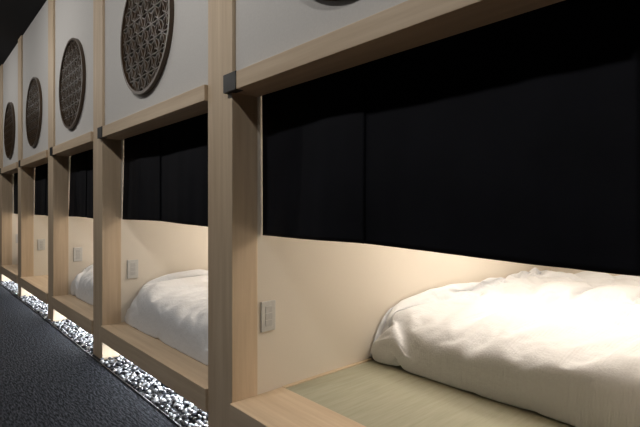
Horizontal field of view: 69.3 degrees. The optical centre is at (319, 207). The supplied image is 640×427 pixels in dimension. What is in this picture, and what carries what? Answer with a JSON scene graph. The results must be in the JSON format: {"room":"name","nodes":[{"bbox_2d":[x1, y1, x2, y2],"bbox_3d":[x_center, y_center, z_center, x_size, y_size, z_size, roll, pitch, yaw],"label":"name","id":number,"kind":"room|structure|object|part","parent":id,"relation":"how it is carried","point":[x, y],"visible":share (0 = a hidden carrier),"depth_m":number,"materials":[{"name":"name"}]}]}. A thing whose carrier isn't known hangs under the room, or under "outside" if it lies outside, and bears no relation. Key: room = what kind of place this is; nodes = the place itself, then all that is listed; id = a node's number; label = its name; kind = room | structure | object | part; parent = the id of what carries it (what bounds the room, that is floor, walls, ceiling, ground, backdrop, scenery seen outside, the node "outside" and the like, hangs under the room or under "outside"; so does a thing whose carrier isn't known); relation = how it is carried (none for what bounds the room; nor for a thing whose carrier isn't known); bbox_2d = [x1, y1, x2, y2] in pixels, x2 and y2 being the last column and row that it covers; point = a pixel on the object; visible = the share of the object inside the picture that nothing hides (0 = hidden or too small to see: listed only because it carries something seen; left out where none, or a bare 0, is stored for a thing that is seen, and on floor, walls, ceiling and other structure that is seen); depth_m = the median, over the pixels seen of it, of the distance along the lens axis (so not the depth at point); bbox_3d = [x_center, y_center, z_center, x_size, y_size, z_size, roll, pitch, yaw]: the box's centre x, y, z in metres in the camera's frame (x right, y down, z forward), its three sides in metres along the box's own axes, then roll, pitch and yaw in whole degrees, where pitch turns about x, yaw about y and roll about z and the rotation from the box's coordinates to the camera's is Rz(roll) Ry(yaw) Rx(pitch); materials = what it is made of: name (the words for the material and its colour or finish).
{"room":"dormitory","nodes":[
{"label":"dormitory","id":0,"kind":"room"},
{"bbox_2d":[0,0,46,65],"bbox_3d":[-2.324,-2.450,4.766,7.300,0.100,17.000,0,0,-42],"label":"ceiling","id":1,"kind":"structure","parent":0,"point":[16,16],"depth_m":5.89,"materials":[{"name":"paint"}]},
{"bbox_2d":[0,284,178,426],"bbox_3d":[-3.799,1.270,3.444,3.340,0.100,17.000,0,0,-42],"label":"floor","id":2,"kind":"structure","parent":0,"point":[47,380],"depth_m":3.20,"materials":[{"name":"carpet"}]},
{"bbox_2d":[0,283,181,426],"bbox_3d":[-2.551,1.233,4.562,0.010,0.034,17.000,0,0,-42],"label":"trim","id":3,"kind":"structure","parent":2,"relation":"attached to","point":[126,383],"depth_m":3.44,"materials":[{"name":"black metal"}]},
{"bbox_2d":[11,290,207,426],"bbox_3d":[-2.350,1.286,4.742,0.530,0.068,17.000,0,0,-42],"label":"pebbles","id":4,"kind":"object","parent":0,"point":[95,356],"visible":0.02,"depth_m":3.14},
{"bbox_2d":[0,43,17,283],"bbox_3d":[-3.491,-0.576,8.521,3.825,3.648,1.750,0,0,-42],"label":"pod","id":5,"kind":"object","parent":4,"relation":"on","point":[9,69],"visible":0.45,"depth_m":7.73,"materials":[{"name":"brown wood"}]},
{"bbox_3d":[-5.343,-0.576,7.871,0.150,3.648,0.245,0,0,-42],"label":"post","id":6,"kind":"part","parent":5,"relation":"part of","materials":[{"name":"brown wood"}]},
{"bbox_2d":[4,102,14,157],"bbox_3d":[-4.811,-1.205,7.173,0.029,0.864,0.864,0,0,-42],"label":"medallion","id":7,"kind":"object","parent":5,"relation":"attached to","point":[9,121],"visible":1,"depth_m":7.15,"materials":[{"name":"brown wood"}]},
{"bbox_3d":[-4.774,-1.528,7.206,0.070,1.745,1.505,0,0,-42],"label":"panel","id":8,"kind":"part","parent":5,"relation":"part of","materials":[{"name":"white paint"}]},
{"bbox_2d":[14,173,17,213],"bbox_3d":[-4.682,-0.262,7.289,0.083,0.766,1.505,0,0,-42],"label":"curtain","id":9,"kind":"object","parent":5,"relation":"hanging from","point":[15,174],"visible":0.29,"depth_m":7.59,"materials":[{"name":"black fabric"}]},
{"bbox_2d":[18,0,47,303],"bbox_3d":[-2.283,-0.576,7.173,3.825,3.648,1.870,0,0,-42],"label":"pod","id":10,"kind":"object","parent":4,"relation":"on","point":[33,44],"visible":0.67,"depth_m":6.44,"materials":[{"name":"brown wood"}]},
{"bbox_3d":[-4.175,-0.576,6.568,0.150,3.648,0.245,0,0,-42],"label":"post","id":11,"kind":"part","parent":10,"relation":"part of","materials":[{"name":"brown wood"}]},
{"bbox_2d":[26,77,41,146],"bbox_3d":[-3.603,-1.205,5.825,0.029,0.864,0.864,0,0,-42],"label":"medallion","id":12,"kind":"object","parent":10,"relation":"attached to","point":[34,94],"visible":1,"depth_m":5.80,"materials":[{"name":"brown wood"}]},
{"bbox_3d":[-3.566,-1.528,5.859,0.070,1.745,1.625,0,0,-42],"label":"panel","id":13,"kind":"part","parent":10,"relation":"part of","materials":[{"name":"white paint"}]},
{"bbox_2d":[34,163,47,215],"bbox_3d":[-3.468,-0.263,5.946,0.068,0.764,1.625,0,0,-42],"label":"curtain","id":14,"kind":"object","parent":10,"relation":"hanging from","point":[41,172],"visible":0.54,"depth_m":6.25,"materials":[{"name":"black fabric"}]},
{"bbox_3d":[-3.273,-0.263,5.707,0.026,0.764,1.006,0,0,-42],"label":"cloth panel","id":15,"kind":"part","parent":14,"relation":"part of","materials":[{"name":"black fabric"}]},
{"bbox_2d":[38,239,44,249],"bbox_3d":[-3.965,0.520,6.590,0.090,0.156,0.012,0,0,-42],"label":"wall outlet","id":16,"kind":"object","parent":10,"relation":"attached to","point":[41,242],"visible":1,"depth_m":6.58,"materials":[{"name":"plastic"}]},
{"bbox_2d":[48,0,92,334],"bbox_3d":[-1.098,-0.576,5.851,3.825,3.648,1.680,0,0,-42],"label":"pod","id":17,"kind":"object","parent":4,"relation":"on","point":[67,19],"visible":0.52,"depth_m":5.04,"materials":[{"name":"brown wood"}]},
{"bbox_3d":[-2.927,-0.576,5.176,0.150,3.648,0.245,0,0,-42],"label":"post","id":18,"kind":"part","parent":17,"relation":"part of","materials":[{"name":"brown wood"}]},
{"bbox_2d":[59,38,85,128],"bbox_3d":[-2.419,-1.205,4.503,0.029,0.864,0.864,0,0,-42],"label":"medallion","id":19,"kind":"object","parent":17,"relation":"attached to","point":[72,77],"visible":1,"depth_m":4.48,"materials":[{"name":"brown wood"}]},
{"bbox_3d":[-2.381,-1.528,4.537,0.070,1.745,1.435,0,0,-42],"label":"panel","id":20,"kind":"part","parent":17,"relation":"part of","materials":[{"name":"white paint"}]},
{"bbox_2d":[74,247,81,261],"bbox_3d":[-2.716,0.520,5.197,0.090,0.156,0.012,0,0,-42],"label":"wall outlet","id":21,"kind":"object","parent":17,"relation":"attached to","point":[77,250],"visible":1,"depth_m":5.19,"materials":[{"name":"plastic"}]},
{"bbox_2d":[69,149,92,217],"bbox_3d":[-2.285,-0.262,4.623,0.071,0.766,1.435,0,0,-42],"label":"curtain","id":22,"kind":"object","parent":17,"relation":"hanging from","point":[81,164],"visible":0.58,"depth_m":4.81,"materials":[{"name":"black fabric"}]},
{"bbox_3d":[-2.114,-0.262,4.413,0.025,0.766,0.890,0,0,-42],"label":"cloth panel","id":23,"kind":"part","parent":22,"relation":"part of","materials":[{"name":"black fabric"}]},
{"bbox_2d":[71,263,92,305],"bbox_3d":[-1.277,0.750,5.526,2.756,0.414,1.422,0,0,-42],"label":"bed","id":24,"kind":"object","parent":17,"relation":"on","point":[82,286],"visible":0.04,"depth_m":4.83,"materials":[{"name":"white fabric"}]},
{"bbox_2d":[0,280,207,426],"bbox_3d":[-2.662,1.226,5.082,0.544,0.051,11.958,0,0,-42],"label":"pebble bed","id":25,"kind":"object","parent":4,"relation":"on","point":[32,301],"visible":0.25,"depth_m":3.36,"materials":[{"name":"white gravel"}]},
{"bbox_2d":[93,0,207,411],"bbox_3d":[0.136,-0.576,4.474,3.825,3.648,2.018,0,0,-42],"label":"pod","id":26,"kind":"object","parent":4,"relation":"on","point":[161,249],"visible":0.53,"depth_m":3.78,"materials":[{"name":"brown wood"}]},
{"bbox_3d":[-1.806,-0.576,3.925,0.150,3.648,0.245,0,0,-42],"label":"post","id":27,"kind":"part","parent":26,"relation":"part of","materials":[{"name":"brown wood"}]},
{"bbox_2d":[127,259,137,278],"bbox_3d":[-1.595,0.520,3.946,0.090,0.156,0.012,0,0,-42],"label":"wall outlet","id":28,"kind":"object","parent":26,"relation":"attached to","point":[132,265],"visible":1,"depth_m":3.94,"materials":[{"name":"plastic"}]},
{"bbox_2d":[120,0,173,94],"bbox_3d":[-1.185,-1.205,3.126,0.029,0.864,0.864,0,0,-42],"label":"medallion","id":29,"kind":"object","parent":26,"relation":"attached to","point":[147,25],"visible":1,"depth_m":3.12,"materials":[{"name":"brown wood"}]},
{"bbox_3d":[-1.147,-1.528,3.160,0.070,1.745,1.773,0,0,-42],"label":"panel","id":30,"kind":"part","parent":26,"relation":"part of","materials":[{"name":"white paint"}]},
{"bbox_2d":[122,113,207,226],"bbox_3d":[-1.049,-0.263,3.248,0.066,0.764,1.773,0,0,-42],"label":"curtain","id":31,"kind":"object","parent":26,"relation":"hanging from","point":[165,179],"visible":0.7,"depth_m":3.24,"materials":[{"name":"black fabric"}]},
{"bbox_3d":[-1.409,-0.274,3.618,0.023,0.741,0.738,0,0,-42],"label":"cloth panel","id":32,"kind":"part","parent":31,"relation":"part of","materials":[{"name":"black fabric"}]},
{"bbox_3d":[-0.835,-0.263,2.986,0.031,0.764,1.094,0,0,-42],"label":"cloth panel","id":33,"kind":"part","parent":31,"relation":"part of","materials":[{"name":"black fabric"}]},
{"bbox_2d":[125,268,207,365],"bbox_3d":[-0.043,0.750,4.150,2.756,0.414,1.757,0,0,-42],"label":"bed","id":34,"kind":"object","parent":26,"relation":"on","point":[172,309],"visible":0.13,"depth_m":3.38,"materials":[{"name":"white fabric"}]},
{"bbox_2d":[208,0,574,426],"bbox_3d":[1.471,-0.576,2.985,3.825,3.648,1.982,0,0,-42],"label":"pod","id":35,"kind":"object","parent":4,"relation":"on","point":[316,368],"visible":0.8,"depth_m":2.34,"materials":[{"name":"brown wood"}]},
{"bbox_3d":[-0.459,-0.576,2.422,0.150,3.648,0.245,0,0,-42],"label":"post","id":36,"kind":"part","parent":35,"relation":"part of","materials":[{"name":"brown wood"}]},
{"bbox_2d":[261,300,275,331],"bbox_3d":[-0.271,0.565,2.423,0.090,0.156,0.012,0,0,-42],"label":"wall outlet","id":37,"kind":"object","parent":35,"relation":"attached to","point":[268,308],"visible":1,"depth_m":2.42,"materials":[{"name":"plastic"}]},
{"bbox_2d":[266,306,271,312],"bbox_3d":[-0.267,0.529,2.420,0.040,0.032,0.002,0,0,-42],"label":"socket","id":38,"kind":"object","parent":37,"relation":"attached to","point":[268,308],"depth_m":2.42,"materials":[{"name":"plastic"}]},
{"bbox_2d":[266,313,271,319],"bbox_3d":[-0.267,0.565,2.420,0.040,0.032,0.002,0,0,-42],"label":"socket","id":39,"kind":"object","parent":37,"relation":"attached to","point":[268,315],"depth_m":2.42,"materials":[{"name":"plastic"}]},
{"bbox_2d":[266,319,271,326],"bbox_3d":[-0.267,0.601,2.420,0.040,0.032,0.002,0,0,-42],"label":"socket","id":40,"kind":"object","parent":37,"relation":"attached to","point":[268,321],"depth_m":2.42,"materials":[{"name":"plastic"}]},
{"bbox_3d":[0.188,-1.528,1.671,0.070,1.745,1.737,0,0,-42],"label":"panel","id":41,"kind":"part","parent":35,"relation":"part of","materials":[{"name":"white paint"}]},
{"bbox_2d":[262,0,639,275],"bbox_3d":[0.284,-0.236,1.756,0.073,0.819,1.737,0,0,-42],"label":"curtain","id":42,"kind":"object","parent":35,"relation":"hanging from","point":[516,139],"visible":0.91,"depth_m":1.48,"materials":[{"name":"black fabric"}]},
{"bbox_3d":[-0.068,-0.251,2.120,0.032,0.788,0.725,0,0,-41],"label":"cloth panel","id":43,"kind":"part","parent":42,"relation":"part of","materials":[{"name":"black fabric"}]},
{"bbox_2d":[370,267,639,426],"bbox_3d":[1.902,0.762,3.207,2.754,0.390,1.721,0,0,-42],"label":"bed","id":44,"kind":"object","parent":35,"relation":"on","point":[560,346],"visible":1,"depth_m":2.54,"materials":[{"name":"white fabric"}]},
{"bbox_2d":[550,267,584,273],"bbox_3d":[0.356,-0.540,7.168,0.100,3.720,17.000,0,0,-42],"label":"wall","id":45,"kind":"structure","parent":0,"point":[554,269],"depth_m":4.71,"materials":[{"name":"beige paper"}]}
]}

